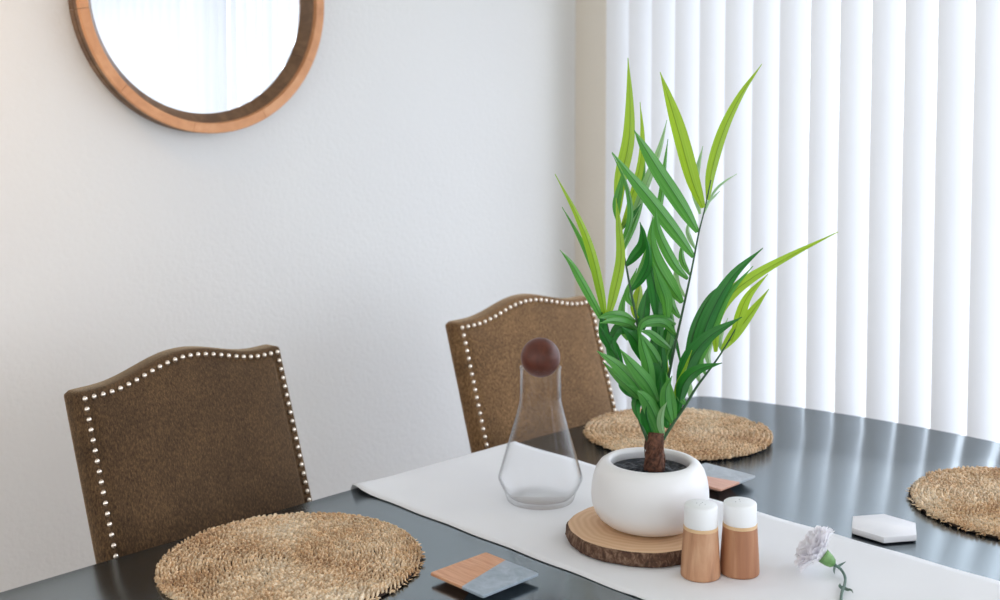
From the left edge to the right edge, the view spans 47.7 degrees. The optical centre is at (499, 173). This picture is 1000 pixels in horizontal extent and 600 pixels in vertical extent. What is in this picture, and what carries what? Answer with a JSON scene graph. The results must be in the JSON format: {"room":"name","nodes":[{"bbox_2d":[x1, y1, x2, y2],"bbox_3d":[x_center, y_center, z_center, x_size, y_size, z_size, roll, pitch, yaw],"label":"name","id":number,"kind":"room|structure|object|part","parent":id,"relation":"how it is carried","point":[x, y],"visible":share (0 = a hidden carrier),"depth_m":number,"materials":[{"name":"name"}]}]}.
{"room":"dining room","nodes":[
{"label":"dining room","id":0,"kind":"room"},
{"bbox_2d":[0,0,575,591],"bbox_3d":[-1.193,0.064,2.208,4.170,2.450,0.120,-3,4,-44],"label":"wall","id":1,"kind":"structure","parent":0,"point":[408,187],"depth_m":2.83,"materials":[{"name":"paint"}]},
{"bbox_2d":[68,0,323,132],"bbox_3d":[-0.671,-0.402,2.576,0.622,0.622,0.052,-3,4,-44],"label":"round mirror","id":2,"kind":"object","parent":1,"relation":"attached to","point":[195,66],"visible":1,"depth_m":2.58,"materials":[{"name":"brown wood"}]},
{"bbox_2d":[91,0,299,113],"bbox_3d":[-0.683,-0.402,2.590,0.536,0.536,0.012,-3,4,-44],"label":"mirror glass","id":3,"kind":"object","parent":2,"relation":"attached to","point":[181,56],"depth_m":2.59,"materials":[{"name":"white mirror"}]},
{"bbox_2d":[575,0,605,353],"bbox_3d":[1.771,0.072,2.049,0.150,2.450,4.250,-3,4,-44],"label":"wall","id":4,"kind":"structure","parent":0,"point":[590,56],"depth_m":3.46,"materials":[{"name":"beige paint"}]},
{"bbox_2d":[605,0,999,441],"bbox_3d":[1.517,0.141,2.119,0.120,2.245,3.440,-3,4,-44],"label":"vertical blind","id":5,"kind":"object","parent":4,"relation":"attached to","point":[705,52],"visible":0.71,"depth_m":2.79,"materials":[{"name":"white plastic"}]},
{"bbox_3d":[0.291,1.409,0.750,4.170,0.100,4.370,-3,4,-44],"label":"floor","id":6,"kind":"structure","parent":0,"visible":0},
{"bbox_2d":[64,344,311,563],"bbox_3d":[-0.321,0.810,1.844,0.617,0.993,0.455,2,3,33],"label":"dining chair","id":7,"kind":"object","parent":6,"relation":"on","point":[181,442],"visible":0.77,"depth_m":1.91,"materials":[{"name":"brown fabric"}]},
{"bbox_2d":[0,396,999,599],"bbox_3d":[0.267,0.937,1.634,1.876,0.760,1.200,-3,4,-44],"label":"dining table","id":8,"kind":"object","parent":6,"relation":"on","point":[820,468],"visible":0.42,"depth_m":1.88,"materials":[{"name":"black wood"}]},
{"bbox_2d":[154,511,425,599],"bbox_3d":[-0.296,0.551,1.620,0.378,0.011,0.378,0,3,7],"label":"placemat","id":9,"kind":"object","parent":8,"relation":"on","point":[320,555],"visible":1,"depth_m":1.61,"materials":[{"name":"brown wicker"}]},
{"bbox_2d":[431,553,537,597],"bbox_3d":[-0.021,0.554,1.551,0.106,0.013,0.106,-3,4,-44],"label":"coaster","id":10,"kind":"object","parent":8,"relation":"on","point":[483,575],"visible":1,"depth_m":1.54,"materials":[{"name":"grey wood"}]},
{"bbox_2d":[350,441,999,599],"bbox_3d":[0.306,0.617,1.657,0.397,0.138,1.220,-3,4,-44],"label":"table runner","id":11,"kind":"object","parent":8,"relation":"on","point":[465,493],"visible":0.71,"depth_m":1.70,"materials":[{"name":"beige fabric"}]},
{"bbox_2d":[498,338,582,509],"bbox_3d":[0.067,0.407,1.874,0.140,0.271,0.140,-3,4,-44],"label":"glass carafe","id":12,"kind":"object","parent":11,"relation":"on","point":[540,357],"visible":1,"depth_m":1.85,"materials":[{"name":"clear glass"}]},
{"bbox_3d":[0.067,0.431,1.875,0.140,0.223,0.140,-3,4,-44],"label":"glass","id":13,"kind":"part","parent":12,"relation":"part of","materials":[{"name":"clear glass"}]},
{"bbox_2d":[565,506,682,567],"bbox_3d":[0.208,0.540,1.699,0.215,0.022,0.221,-3,4,-44],"label":"wood slice","id":14,"kind":"object","parent":11,"relation":"on","point":[586,532],"visible":0.48,"depth_m":1.63,"materials":[{"name":"brown wood"}]},
{"bbox_2d":[555,60,837,536],"bbox_3d":[0.277,0.177,1.689,0.408,0.704,0.182,0,3,-4],"label":"potted palm","id":15,"kind":"object","parent":14,"relation":"on","point":[644,491],"visible":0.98,"depth_m":1.68,"materials":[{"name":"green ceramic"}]},
{"bbox_2d":[591,447,708,536],"bbox_3d":[0.225,0.480,1.702,0.176,0.098,0.176,-3,4,-44],"label":"pot","id":16,"kind":"object","parent":15,"relation":"attached to","point":[637,491],"depth_m":1.64,"materials":[{"name":"white ceramic"}]},
{"bbox_2d":[680,499,719,582],"bbox_3d":[0.278,0.507,1.567,0.055,0.100,0.055,1,3,28],"label":"spice shaker","id":17,"kind":"object","parent":11,"relation":"on","point":[700,555],"visible":1,"depth_m":1.55,"materials":[{"name":"brown wood"}]},
{"bbox_2d":[720,497,759,579],"bbox_3d":[0.334,0.507,1.577,0.055,0.100,0.055,1,3,27],"label":"spice shaker","id":18,"kind":"object","parent":11,"relation":"on","point":[739,553],"visible":1,"depth_m":1.56,"materials":[{"name":"brown wood"}]},
{"bbox_2d":[794,525,852,599],"bbox_3d":[0.429,0.528,1.492,0.073,0.066,0.248,1,3,12],"label":"carnation","id":19,"kind":"object","parent":11,"relation":"on","point":[813,548],"visible":1,"depth_m":1.56,"materials":[{"name":"white plant"}]},
{"bbox_3d":[0.443,0.553,1.472,0.181,0.018,0.116,-3,4,-44],"label":"stem","id":20,"kind":"part","parent":19,"relation":"part of","materials":[{"name":"green plant"}]},
{"bbox_2d":[583,407,772,460],"bbox_3d":[0.356,0.520,2.282,0.378,0.011,0.378,-1,3,-23],"label":"placemat","id":21,"kind":"object","parent":8,"relation":"on","point":[703,434],"visible":0.79,"depth_m":2.25,"materials":[{"name":"brown wicker"}]},
{"bbox_2d":[701,463,754,491],"bbox_3d":[0.371,0.534,1.976,0.106,0.013,0.106,-3,4,-44],"label":"coaster","id":22,"kind":"object","parent":8,"relation":"on","point":[719,478],"visible":0.72,"depth_m":1.96,"materials":[{"name":"pink wood"}]},
{"bbox_2d":[852,514,916,543],"bbox_3d":[0.589,0.546,1.738,0.095,0.012,0.107,-3,4,-44],"label":"coaster","id":23,"kind":"object","parent":8,"relation":"on","point":[882,528],"visible":1,"depth_m":1.72,"materials":[{"name":"white stone"}]},
{"bbox_2d":[905,466,999,538],"bbox_3d":[0.864,0.541,1.852,0.378,0.011,0.378,-2,4,-42],"label":"placemat","id":24,"kind":"object","parent":8,"relation":"on","point":[967,498],"visible":1,"depth_m":1.88,"materials":[{"name":"brown wicker"}]},
{"bbox_2d":[445,294,616,452],"bbox_3d":[0.265,0.783,2.419,0.617,0.993,0.487,2,4,41],"label":"dining chair","id":25,"kind":"object","parent":6,"relation":"on","point":[486,346],"visible":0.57,"depth_m":2.50,"materials":[{"name":"brown fabric"}]}
]}

